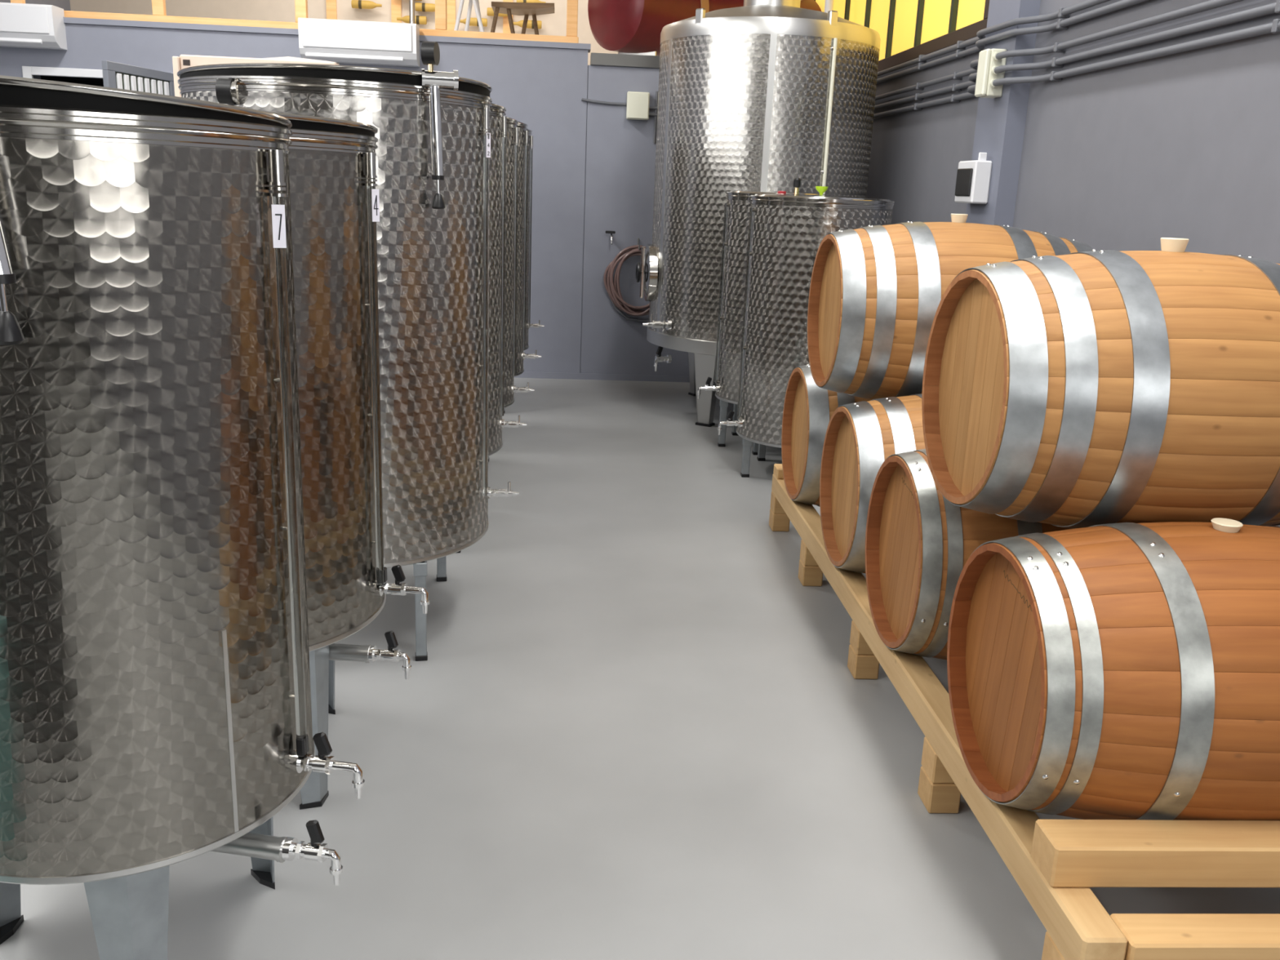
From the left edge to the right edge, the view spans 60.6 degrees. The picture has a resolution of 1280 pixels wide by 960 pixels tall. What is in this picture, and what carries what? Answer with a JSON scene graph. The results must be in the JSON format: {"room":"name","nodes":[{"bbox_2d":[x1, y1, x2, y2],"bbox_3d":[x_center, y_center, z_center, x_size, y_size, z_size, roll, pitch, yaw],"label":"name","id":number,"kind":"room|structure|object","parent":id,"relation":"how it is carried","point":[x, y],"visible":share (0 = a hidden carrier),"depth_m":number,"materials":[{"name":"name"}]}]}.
{"room":"winery cellar","nodes":[
{"label":"winery cellar","id":0,"kind":"room"},
{"bbox_2d":[0,0,71,10],"bbox_3d":[-5.312,-1.730,2.376,0.300,4.800,18.800,1,15,-4],"label":"wall","id":1,"kind":"structure","parent":0,"point":[64,4],"depth_m":10.69,"materials":[{"name":"beige paint"}]},
{"bbox_2d":[69,0,617,65],"bbox_3d":[-2.110,-5.249,11.309,7.900,2.340,0.200,1,15,-4],"label":"wall","id":2,"kind":"structure","parent":0,"point":[554,24],"depth_m":11.24,"materials":[{"name":"beige paint"}]},
{"bbox_2d":[325,0,337,19],"bbox_3d":[-3.160,-4.952,11.198,0.100,1.740,0.025,1,15,-4],"label":"batten","id":3,"kind":"object","parent":2,"relation":"attached to","point":[331,12],"visible":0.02,"depth_m":11.22,"materials":[{"name":"brown wood"}]},
{"bbox_2d":[351,0,382,8],"bbox_3d":[-2.791,-4.859,11.199,0.300,0.084,0.122,1,15,-4],"label":"bottle","id":4,"kind":"object","parent":2,"relation":"attached to","point":[361,4],"visible":1,"depth_m":11.15,"materials":[{"name":"glass"}]},
{"bbox_2d":[391,0,401,22],"bbox_3d":[-2.506,-4.939,11.248,0.100,1.740,0.025,1,15,-4],"label":"batten","id":5,"kind":"object","parent":2,"relation":"attached to","point":[396,5],"visible":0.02,"depth_m":11.27,"materials":[{"name":"brown wood"}]},
{"bbox_2d":[396,15,426,24],"bbox_3d":[-2.348,-4.734,11.264,0.300,0.084,0.122,1,15,-4],"label":"bottle","id":6,"kind":"object","parent":2,"relation":"attached to","point":[419,20],"visible":0.89,"depth_m":11.22,"materials":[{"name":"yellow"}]},
{"bbox_2d":[414,2,435,12],"bbox_3d":[-2.153,-4.851,11.246,0.300,0.084,0.122,1,15,-4],"label":"bottle","id":7,"kind":"object","parent":2,"relation":"attached to","point":[419,6],"visible":0.74,"depth_m":11.19,"materials":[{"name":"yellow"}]},
{"bbox_2d":[446,0,455,30],"bbox_3d":[-1.954,-4.927,11.290,0.100,1.740,0.025,1,15,-4],"label":"batten","id":8,"kind":"object","parent":2,"relation":"attached to","point":[451,4],"visible":0.33,"depth_m":11.31,"materials":[{"name":"brown wood"}]},
{"bbox_2d":[459,17,487,26],"bbox_3d":[-1.729,-4.731,11.309,0.300,0.084,0.122,1,15,-4],"label":"bottle","id":9,"kind":"object","parent":2,"relation":"attached to","point":[473,21],"visible":0.52,"depth_m":11.26,"materials":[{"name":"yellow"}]},
{"bbox_2d":[487,7,507,16],"bbox_3d":[-1.426,-4.827,11.305,0.300,0.084,0.122,1,15,-4],"label":"bottle","id":10,"kind":"object","parent":2,"relation":"attached to","point":[490,11],"visible":0.3,"depth_m":11.26,"materials":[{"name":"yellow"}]},
{"bbox_2d":[502,0,512,33],"bbox_3d":[-1.366,-4.915,11.335,0.100,1.740,0.025,1,15,-4],"label":"batten","id":11,"kind":"object","parent":2,"relation":"attached to","point":[506,29],"visible":0.02,"depth_m":11.37,"materials":[{"name":"brown wood"}]},
{"bbox_2d":[513,20,542,28],"bbox_3d":[-1.171,-4.725,11.350,0.300,0.084,0.122,1,15,-4],"label":"bottle","id":12,"kind":"object","parent":2,"relation":"attached to","point":[530,23],"visible":0.62,"depth_m":11.30,"materials":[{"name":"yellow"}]},
{"bbox_2d":[516,0,546,3],"bbox_3d":[-1.122,-4.926,11.299,0.300,0.084,0.122,1,15,-4],"label":"bottle","id":13,"kind":"object","parent":2,"relation":"attached to","point":[517,1],"visible":0.3,"depth_m":11.24,"materials":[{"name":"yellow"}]},
{"bbox_2d":[0,23,688,376],"bbox_3d":[-1.830,-2.135,8.773,7.600,2.570,0.200,1,15,-4],"label":"wall","id":14,"kind":"structure","parent":0,"point":[593,166],"depth_m":8.65,"materials":[{"name":"paint"}]},
{"bbox_2d":[0,2,66,49],"bbox_3d":[-4.727,-3.342,8.029,0.900,0.285,0.213,1,15,-4],"label":"air conditioner","id":15,"kind":"object","parent":14,"relation":"attached to","point":[23,25],"visible":1,"depth_m":7.96,"materials":[{"name":"white plastic"}]},
{"bbox_2d":[22,66,173,86],"bbox_3d":[-4.138,-2.135,8.983,1.170,2.280,0.980,1,15,-4],"label":"door","id":16,"kind":"structure","parent":14,"relation":"in","point":[80,76],"depth_m":8.22,"materials":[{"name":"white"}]},
{"bbox_2d":[102,60,174,96],"bbox_3d":[-3.631,-1.883,8.137,0.042,2.230,0.830,4,15,8],"label":"door leaf","id":17,"kind":"structure","parent":16,"relation":"attached to","point":[115,75],"depth_m":7.80,"materials":[{"name":"grey paint"}]},
{"bbox_2d":[63,17,591,53],"bbox_3d":[-2.976,-3.419,8.336,5.195,0.040,0.220,1,15,-4],"label":"trim","id":18,"kind":"structure","parent":14,"relation":"on","point":[66,20],"depth_m":8.24,"materials":[{"name":"grey paint"}]},
{"bbox_2d":[10,0,578,43],"bbox_3d":[-2.951,-3.923,8.171,5.000,1.020,0.070,1,15,-4],"label":"balustrade","id":19,"kind":"object","parent":18,"relation":"on","point":[158,6],"visible":0.7,"depth_m":8.28,"materials":[{"name":"brown wood"}]},
{"bbox_2d":[297,17,419,66],"bbox_3d":[-2.105,-3.288,8.229,0.860,0.285,0.213,1,15,-4],"label":"air conditioner","id":20,"kind":"object","parent":14,"relation":"attached to","point":[338,41],"visible":0.98,"depth_m":8.13,"materials":[{"name":"white plastic"}]},
{"bbox_2d":[513,371,689,382],"bbox_3d":[-1.000,-0.872,9.061,5.250,0.050,0.012,1,15,-4],"label":"baseboard","id":21,"kind":"structure","parent":14,"relation":"attached to","point":[526,374],"depth_m":9.11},
{"bbox_2d":[581,97,626,105],"bbox_3d":[-0.281,-2.952,8.542,0.352,0.043,0.022,1,15,-4],"label":"conduit","id":22,"kind":"object","parent":14,"relation":"attached to","point":[583,99],"visible":1,"depth_m":8.54,"materials":[{"name":"grey plastic"}]},
{"bbox_2d":[605,231,615,244],"bbox_3d":[-0.232,-1.946,8.789,0.068,0.105,0.084,12,18,33],"label":"tap","id":23,"kind":"object","parent":14,"relation":"attached to","point":[606,232],"visible":1,"depth_m":8.76,"materials":[{"name":"silver metal"}]},
{"bbox_2d":[590,52,659,68],"bbox_3d":[-0.075,-3.267,8.556,0.622,0.083,0.250,1,15,-4],"label":"trough","id":24,"kind":"object","parent":14,"relation":"attached to","point":[596,59],"visible":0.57,"depth_m":8.45,"materials":[{"name":"grey metal"}]},
{"bbox_2d":[606,291,648,322],"bbox_3d":[-0.060,-1.534,8.926,0.429,0.496,0.026,1,15,-4],"label":"cable","id":25,"kind":"object","parent":14,"relation":"attached to","point":[615,308],"visible":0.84,"depth_m":8.97,"materials":[{"name":"grey plastic"}]},
{"bbox_2d":[626,91,649,119],"bbox_3d":[-0.017,-2.917,8.535,0.172,0.202,0.100,1,15,-4],"label":"junction box","id":26,"kind":"object","parent":14,"relation":"attached to","point":[637,103],"visible":1,"depth_m":8.49,"materials":[{"name":"beige plastic"}]},
{"bbox_2d":[648,113,657,116],"bbox_3d":[0.185,-2.864,8.595,0.240,0.022,0.022,1,15,-4],"label":"conduit","id":27,"kind":"object","parent":26,"relation":"attached to","point":[650,114],"visible":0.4,"depth_m":8.58,"materials":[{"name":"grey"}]},
{"bbox_2d":[648,106,657,109],"bbox_3d":[0.187,-2.913,8.582,0.240,0.022,0.022,1,15,-4],"label":"conduit","id":28,"kind":"object","parent":26,"relation":"attached to","point":[650,107],"visible":0.4,"depth_m":8.57,"materials":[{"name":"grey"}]},
{"bbox_2d":[653,91,657,143],"bbox_3d":[0.123,-2.848,8.601,0.027,0.390,0.020,1,15,-4],"label":"conduit","id":29,"kind":"object","parent":14,"relation":"attached to","point":[656,92],"visible":0.88,"depth_m":8.60,"materials":[{"name":"grey"}]},
{"bbox_3d":[-0.010,-1.897,8.786,0.012,0.084,0.146,1,15,-4],"label":"hook","id":30,"kind":"object","parent":14,"relation":"attached to","visible":0},
{"bbox_2d":[603,244,649,315],"bbox_3d":[-0.025,-1.614,8.869,0.541,0.568,0.083,1,15,-4],"label":"coil","id":31,"kind":"object","parent":30,"relation":"hanging from","point":[614,292],"visible":0.66,"depth_m":8.85,"materials":[{"name":"red rubber"}]},
{"bbox_2d":[0,377,1279,959],"bbox_3d":[-1.375,1.137,1.937,7.600,0.200,15.330,1,15,-4],"label":"floor","id":32,"kind":"structure","parent":0,"point":[630,727],"depth_m":3.02,"materials":[{"name":"paint"}]},
{"bbox_2d":[0,75,364,959],"bbox_3d":[-0.984,0.158,2.028,0.720,1.675,0.744,-8,18,-34],"label":"tank","id":33,"kind":"object","parent":32,"relation":"on","point":[156,709],"visible":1,"depth_m":1.74,"materials":[{"name":"grey metal"}]},
{"bbox_2d":[0,219,24,345],"bbox_3d":[-0.928,-0.383,1.491,0.136,0.392,0.047,3,15,1],"label":"pump","id":34,"kind":"object","parent":33,"relation":"attached to","point":[11,332],"visible":1,"depth_m":1.52,"materials":[{"name":"silver metal"}]},
{"bbox_2d":[267,149,286,196],"bbox_3d":[-0.600,-0.506,1.808,0.028,0.074,0.028,1,15,-4],"label":"socket","id":35,"kind":"object","parent":33,"relation":"attached to","point":[275,157],"depth_m":1.80,"materials":[{"name":"silver metal"}]},
{"bbox_2d":[275,213,281,239],"bbox_3d":[-0.600,-0.420,1.818,0.011,0.042,0.001,-6,17,-27],"label":"print","id":36,"kind":"object","parent":33,"relation":"attached to","point":[277,216],"depth_m":1.82,"materials":[{"name":"black"}]},
{"bbox_2d":[280,819,342,885],"bbox_3d":[-0.611,0.690,2.044,0.113,0.128,0.053,1,15,-4],"label":"tap","id":37,"kind":"object","parent":33,"relation":"on","point":[291,848],"depth_m":2.03,"materials":[{"name":"silver metal"}]},
{"bbox_2d":[289,732,364,799],"bbox_3d":[-0.594,0.538,2.084,0.142,0.128,0.059,1,15,-4],"label":"tap","id":38,"kind":"object","parent":33,"relation":"on","point":[300,759],"depth_m":2.07,"materials":[{"name":"silver metal"}]},
{"bbox_2d":[172,54,339,97],"bbox_3d":[-1.761,-0.908,5.195,0.707,2.045,0.150,1,15,-4],"label":"crate","id":39,"kind":"object","parent":32,"relation":"on","point":[184,61],"visible":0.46,"depth_m":4.87,"materials":[{"name":"brown"}]},
{"bbox_2d":[261,56,338,63],"bbox_3d":[-1.545,-1.903,4.953,0.355,0.016,0.060,1,15,-4],"label":"plastic film","id":40,"kind":"object","parent":39,"relation":"on","point":[284,57],"visible":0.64,"depth_m":4.92,"materials":[{"name":"white plastic"}]},
{"bbox_2d":[262,111,429,809],"bbox_3d":[-1.067,-0.046,2.779,0.816,1.677,0.816,-9,19,-36],"label":"tank","id":41,"kind":"object","parent":32,"relation":"on","point":[335,198],"visible":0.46,"depth_m":2.57,"materials":[{"name":"grey metal"}]},
{"bbox_2d":[364,152,377,186],"bbox_3d":[-0.626,-0.723,2.546,0.028,0.074,0.028,1,15,-4],"label":"socket","id":42,"kind":"object","parent":41,"relation":"attached to","point":[370,157],"depth_m":2.54,"materials":[{"name":"silver metal"}]},
{"bbox_2d":[373,195,378,215],"bbox_3d":[-0.617,-0.642,2.559,0.001,0.046,0.013,13,19,36],"label":"print","id":43,"kind":"object","parent":41,"relation":"attached to","point":[375,197],"depth_m":2.56,"materials":[{"name":"black"}]},
{"bbox_2d":[368,631,411,679],"bbox_3d":[-0.638,0.442,2.787,0.112,0.128,0.048,1,15,-4],"label":"tap","id":44,"kind":"object","parent":41,"relation":"on","point":[389,654],"depth_m":2.77,"materials":[{"name":"silver metal"}]},
{"bbox_2d":[374,564,429,613],"bbox_3d":[-0.616,0.280,2.837,0.142,0.128,0.050,1,15,-4],"label":"tap","id":45,"kind":"object","parent":41,"relation":"on","point":[397,588],"depth_m":2.82,"materials":[{"name":"silver metal"}]},
{"bbox_2d":[177,62,519,661],"bbox_3d":[-1.005,-0.399,3.768,0.972,1.855,0.990,-8,18,-35],"label":"tank","id":46,"kind":"object","parent":32,"relation":"on","point":[433,264],"visible":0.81,"depth_m":3.40,"materials":[{"name":"grey metal"}]},
{"bbox_2d":[215,78,239,104],"bbox_3d":[-1.171,-1.109,3.124,0.056,0.072,0.083,1,15,-4],"label":"pressure gauge","id":47,"kind":"object","parent":46,"relation":"attached to","point":[226,89],"visible":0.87,"depth_m":3.09,"materials":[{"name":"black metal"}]},
{"bbox_2d":[420,41,458,208],"bbox_3d":[-0.592,-1.042,3.233,0.107,0.470,0.073,-1,15,-14],"label":"pump","id":48,"kind":"object","parent":46,"relation":"attached to","point":[429,51],"visible":1,"depth_m":3.19,"materials":[{"name":"silver metal"}]},
{"bbox_2d":[482,107,489,134],"bbox_3d":[-0.488,-1.137,3.471,0.024,0.082,0.024,1,15,-4],"label":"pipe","id":49,"kind":"object","parent":46,"relation":"attached to","point":[485,110],"depth_m":3.46,"materials":[{"name":"silver metal"}]},
{"bbox_2d":[486,481,519,498],"bbox_3d":[-0.490,0.036,3.893,0.117,0.063,0.042,1,15,-4],"label":"tap","id":50,"kind":"object","parent":46,"relation":"on","point":[504,493],"depth_m":3.88,"materials":[{"name":"silver metal"}]},
{"bbox_2d":[457,102,526,552],"bbox_3d":[-1.043,-0.696,4.783,0.897,1.905,0.896,12,18,32],"label":"tank","id":51,"kind":"object","parent":32,"relation":"on","point":[498,121],"visible":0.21,"depth_m":4.64,"materials":[{"name":"grey metal"}]},
{"bbox_2d":[501,115,506,137],"bbox_3d":[-0.560,-1.457,4.515,0.024,0.082,0.024,1,15,-4],"label":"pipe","id":52,"kind":"object","parent":51,"relation":"attached to","point":[504,118],"depth_m":4.51,"materials":[{"name":"silver metal"}]},
{"bbox_2d":[501,415,526,428],"bbox_3d":[-0.567,-0.261,4.918,0.117,0.063,0.042,1,15,-4],"label":"tap","id":53,"kind":"object","parent":51,"relation":"on","point":[504,424],"depth_m":4.91,"materials":[{"name":"silver metal"}]},
{"bbox_2d":[488,117,534,462],"bbox_3d":[-1.081,-0.957,5.748,0.857,1.910,0.856,12,18,33],"label":"tank","id":54,"kind":"object","parent":32,"relation":"on","point":[512,148],"visible":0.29,"depth_m":5.61,"materials":[{"name":"grey metal"}]},
{"bbox_2d":[514,127,519,144],"bbox_3d":[-0.618,-1.722,5.482,0.024,0.082,0.024,1,15,-4],"label":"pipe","id":55,"kind":"object","parent":54,"relation":"attached to","point":[516,129],"depth_m":5.47,"materials":[{"name":"silver metal"}]},
{"bbox_2d":[513,382,534,393],"bbox_3d":[-0.626,-0.495,5.889,0.117,0.063,0.042,1,15,-4],"label":"tap","id":56,"kind":"object","parent":54,"relation":"on","point":[522,389],"depth_m":5.88,"materials":[{"name":"silver metal"}]},
{"bbox_2d":[503,128,544,413],"bbox_3d":[-1.196,-1.494,7.661,0.856,1.955,0.856,12,18,33],"label":"tank","id":57,"kind":"object","parent":32,"relation":"on","point":[528,325],"visible":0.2,"depth_m":7.55,"materials":[{"name":"grey metal"}]},
{"bbox_2d":[529,135,533,148],"bbox_3d":[-0.732,-2.281,7.389,0.024,0.082,0.024,1,15,-4],"label":"socket","id":58,"kind":"object","parent":57,"relation":"attached to","point":[531,136],"depth_m":7.38,"materials":[{"name":"silver metal"}]},
{"bbox_2d":[528,320,544,328],"bbox_3d":[-0.738,-1.107,7.782,0.117,0.063,0.042,1,15,-4],"label":"tap","id":59,"kind":"object","parent":57,"relation":"on","point":[535,325],"depth_m":7.77,"materials":[{"name":"silver metal"}]},
{"bbox_2d":[513,121,541,377],"bbox_3d":[-1.124,-1.215,6.651,0.857,1.940,0.856,12,18,33],"label":"tank","id":60,"kind":"object","parent":32,"relation":"on","point":[522,132],"visible":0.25,"depth_m":6.52,"materials":[{"name":"grey metal"}]},
{"bbox_2d":[524,130,528,145],"bbox_3d":[-0.661,-1.994,6.381,0.024,0.082,0.024,1,15,-4],"label":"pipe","id":61,"kind":"object","parent":60,"relation":"attached to","point":[526,132],"depth_m":6.37,"materials":[{"name":"silver metal"}]},
{"bbox_2d":[523,349,541,359],"bbox_3d":[-0.669,-0.777,6.786,0.117,0.063,0.042,1,15,-4],"label":"tap","id":62,"kind":"object","parent":60,"relation":"on","point":[530,356],"depth_m":6.78,"materials":[{"name":"silver metal"}]},
{"bbox_2d":[635,0,880,426],"bbox_3d":[0.784,-1.896,7.704,1.593,2.865,1.496,1,15,-4],"label":"tank","id":63,"kind":"object","parent":32,"relation":"on","point":[758,95],"visible":0.8,"depth_m":7.00,"materials":[{"name":"metal"}]},
{"bbox_2d":[642,314,671,329],"bbox_3d":[0.116,-1.079,7.465,0.199,0.107,0.081,1,15,-4],"label":"tap","id":64,"kind":"object","parent":63,"relation":"on","point":[666,324],"depth_m":7.45,"materials":[{"name":"silver metal"}]},
{"bbox_2d":[653,346,671,371],"bbox_3d":[0.160,-0.855,7.703,0.124,0.179,0.079,1,15,-4],"label":"tap","id":65,"kind":"object","parent":63,"relation":"on","point":[660,358],"depth_m":7.68,"materials":[{"name":"silver metal"}]},
{"bbox_2d":[696,191,834,454],"bbox_3d":[0.829,-0.987,6.815,0.676,1.570,0.676,12,18,32],"label":"tank","id":66,"kind":"object","parent":32,"relation":"on","point":[738,205],"visible":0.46,"depth_m":6.63,"materials":[{"name":"grey metal"}]},
{"bbox_2d":[696,377,719,399],"bbox_3d":[0.426,-0.575,6.850,0.138,0.140,0.046,1,15,-4],"label":"tap","id":67,"kind":"object","parent":66,"relation":"on","point":[708,388],"depth_m":6.84,"materials":[{"name":"silver metal"}]},
{"bbox_2d":[717,191,894,477],"bbox_3d":[0.954,-0.795,6.113,0.772,1.569,0.772,12,18,32],"label":"tank","id":68,"kind":"object","parent":32,"relation":"on","point":[786,232],"depth_m":5.78,"materials":[{"name":"grey metal"}]},
{"bbox_2d":[717,410,742,435],"bbox_3d":[0.504,-0.321,6.140,0.137,0.140,0.046,1,15,-4],"label":"tap","id":69,"kind":"object","parent":68,"relation":"on","point":[740,413],"depth_m":6.13,"materials":[{"name":"silver metal"}]},
{"bbox_2d":[793,177,800,194],"bbox_3d":[0.829,-1.553,5.786,0.038,0.084,0.038,1,15,-4],"label":"valve","id":70,"kind":"object","parent":68,"relation":"on","point":[797,181],"visible":1,"depth_m":5.77,"materials":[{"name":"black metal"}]},
{"bbox_2d":[815,186,827,195],"bbox_3d":[0.956,-1.523,5.761,0.066,0.044,0.066,1,15,-4],"label":"funnel","id":71,"kind":"object","parent":68,"relation":"on","point":[821,189],"visible":1,"depth_m":5.74,"materials":[{"name":"green plastic"}]},
{"bbox_2d":[768,463,1279,959],"bbox_3d":[1.201,0.497,3.659,0.970,0.355,3.380,1,15,-3],"label":"rack","id":72,"kind":"object","parent":32,"relation":"on","point":[1055,864],"visible":0.45,"depth_m":2.15,"materials":[{"name":"brown wood"}]},
{"bbox_2d":[781,364,872,506],"bbox_3d":[1.138,-0.202,4.721,0.955,0.716,0.686,1,15,-3],"label":"wine barrel","id":73,"kind":"object","parent":72,"relation":"on","point":[809,408],"visible":0.15,"depth_m":4.58,"materials":[{"name":"brown wood"}]},
{"bbox_2d":[819,393,925,573],"bbox_3d":[1.175,0.020,3.892,0.955,0.716,0.686,1,15,-3],"label":"wine barrel","id":74,"kind":"object","parent":72,"relation":"on","point":[860,436],"visible":0.25,"depth_m":3.75,"materials":[{"name":"brown wood"}]},
{"bbox_2d":[807,213,1093,399],"bbox_3d":[1.164,-0.635,4.127,0.955,0.716,0.686,1,15,-3],"label":"wine barrel","id":75,"kind":"object","parent":74,"relation":"on","point":[876,293],"visible":0.56,"depth_m":3.87,"materials":[{"name":"brown wood"}]},
{"bbox_2d":[865,448,1071,660],"bbox_3d":[1.211,0.213,3.234,0.955,0.692,0.676,1,15,-3],"label":"wine barrel","id":76,"kind":"object","parent":72,"relation":"on","point":[919,544],"visible":0.37,"depth_m":3.05,"materials":[{"name":"brown wood"}]},
{"bbox_2d":[946,517,1279,820],"bbox_3d":[1.251,0.424,2.447,0.955,0.692,0.676,1,15,-3],"label":"wine barrel","id":77,"kind":"object","parent":72,"relation":"on","point":[1122,670],"visible":0.98,"depth_m":2.18,"materials":[{"name":"brown wood"}]},
{"bbox_2d":[921,237,1279,528],"bbox_3d":[1.253,-0.227,2.684,0.955,0.716,0.686,1,15,-4],"label":"wine barrel","id":78,"kind":"object","parent":77,"relation":"on","point":[1082,389],"visible":0.97,"depth_m":2.40,"materials":[{"name":"brown wood"}]},
{"bbox_2d":[866,0,1279,526],"bbox_3d":[2.264,-1.574,2.955,0.300,4.800,18.800,1,15,-4],"label":"wall","id":79,"kind":"structure","parent":0,"point":[1185,144],"depth_m":4.46,"materials":[{"name":"paint"}]},
{"bbox_2d":[814,0,989,71],"bbox_3d":[1.776,-3.759,8.757,0.120,1.100,6.020,1,15,-4],"label":"window","id":80,"kind":"structure","parent":79,"relation":"in","point":[907,29],"depth_m":7.40,"materials":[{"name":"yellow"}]},
{"bbox_2d":[873,84,975,118],"bbox_3d":[1.774,-2.426,7.128,0.142,0.042,3.150,2,15,-2],"label":"conduit","id":81,"kind":"object","parent":79,"relation":"attached to","point":[971,90],"visible":0.74,"depth_m":6.74,"materials":[{"name":"grey plastic"}]},
{"bbox_2d":[874,72,977,110],"bbox_3d":[1.776,-2.483,7.112,0.142,0.042,3.150,2,15,-2],"label":"conduit","id":82,"kind":"object","parent":79,"relation":"attached to","point":[972,77],"visible":0.73,"depth_m":6.72,"materials":[{"name":"grey plastic"}]},
{"bbox_2d":[875,58,978,100],"bbox_3d":[1.779,-2.546,7.096,0.142,0.042,3.150,2,15,-2],"label":"conduit","id":83,"kind":"object","parent":79,"relation":"attached to","point":[974,64],"visible":0.73,"depth_m":6.69,"materials":[{"name":"grey plastic"}]},
{"bbox_2d":[954,152,992,204],"bbox_3d":[1.749,-1.587,5.759,0.101,0.255,0.260,1,15,-4],"label":"box","id":84,"kind":"object","parent":79,"relation":"attached to","point":[973,177],"visible":1,"depth_m":5.66,"materials":[{"name":"white plastic"}]},
{"bbox_2d":[974,48,1007,97],"bbox_3d":[1.774,-2.053,5.525,0.106,0.225,0.134,1,15,-4],"label":"junction box","id":85,"kind":"object","parent":79,"relation":"attached to","point":[988,62],"visible":0.88,"depth_m":5.49,"materials":[{"name":"beige plastic"}]},
{"bbox_2d":[877,0,1111,76],"bbox_3d":[1.957,-1.922,4.163,0.143,0.062,9.150,1,15,-4],"label":"conduit","id":86,"kind":"object","parent":79,"relation":"attached to","point":[1063,12],"visible":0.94,"depth_m":5.46,"materials":[{"name":"grey plastic"}]},
{"bbox_2d":[965,0,1040,226],"bbox_3d":[1.880,-2.280,5.550,0.100,4.800,0.420,1,15,-4],"label":"pillar","id":87,"kind":"structure","parent":79,"relation":"attached to","point":[1000,124],"depth_m":5.53,"materials":[{"name":"paint"}]},
{"bbox_2d":[876,0,1147,83],"bbox_3d":[1.955,-1.876,4.175,0.143,0.062,9.150,1,15,-4],"label":"conduit","id":88,"kind":"object","parent":79,"relation":"attached to","point":[1061,24],"visible":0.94,"depth_m":5.28,"materials":[{"name":"grey plastic"}]},
{"bbox_2d":[995,0,1244,59],"bbox_3d":[2.050,-1.347,2.631,0.167,0.042,5.888,1,15,-4],"label":"conduit","id":89,"kind":"object","parent":79,"relation":"attached to","point":[1060,47],"visible":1,"depth_m":4.45,"materials":[{"name":"grey plastic"}]},
{"bbox_2d":[992,18,1279,85],"bbox_3d":[2.045,-1.227,2.663,0.167,0.042,5.888,1,15,-4],"label":"conduit","id":90,"kind":"object","parent":79,"relation":"attached to","point":[1274,27],"visible":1,"depth_m":4.21,"materials":[{"name":"grey plastic"}]},
{"bbox_2d":[994,0,1279,73],"bbox_3d":[2.047,-1.285,2.648,0.167,0.042,5.888,1,15,-4],"label":"conduit","id":91,"kind":"object","parent":79,"relation":"attached to","point":[1056,62],"visible":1,"depth_m":4.22,"materials":[{"name":"grey plastic"}]},
{"bbox_3d":[-2.046,-3.648,10.048,7.900,0.100,3.070,1,15,-4],"label":"floor","id":92,"kind":"structure","parent":0,"visible":0},
{"bbox_2d":[408,0,414,23],"bbox_3d":[-1.809,-4.527,8.639,0.044,2.340,0.044,1,15,-4],"label":"steel post","id":93,"kind":"object","parent":92,"relation":"on","point":[411,2],"visible":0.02,"depth_m":8.82,"materials":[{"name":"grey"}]},
{"bbox_2d":[453,0,484,31],"bbox_3d":[-1.409,-3.769,9.162,0.401,0.649,0.320,1,15,-4],"label":"folding stool","id":94,"kind":"object","parent":92,"relation":"on","point":[476,2],"visible":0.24,"depth_m":9.03,"materials":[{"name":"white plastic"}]},
{"bbox_2d":[490,1,554,35],"bbox_3d":[-1.051,-3.808,9.489,0.607,0.584,0.360,1,15,-4],"label":"wooden stool","id":95,"kind":"object","parent":92,"relation":"on","point":[526,9],"visible":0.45,"depth_m":9.31,"materials":[{"name":"brown wood"}]},
{"bbox_2d":[587,0,821,56],"bbox_3d":[0.610,-3.954,9.634,2.250,0.915,0.750,-10,20,-40],"label":"press","id":96,"kind":"object","parent":92,"relation":"on","point":[627,27],"visible":0.44,"depth_m":8.92,"materials":[{"name":"red paint"}]},
{"bbox_2d":[824,0,833,13],"bbox_3d":[1.569,-4.162,8.956,0.070,1.740,0.070,1,15,-4],"label":"pipe","id":97,"kind":"object","parent":92,"relation":"on","point":[828,6],"visible":0.02,"depth_m":9.00,"materials":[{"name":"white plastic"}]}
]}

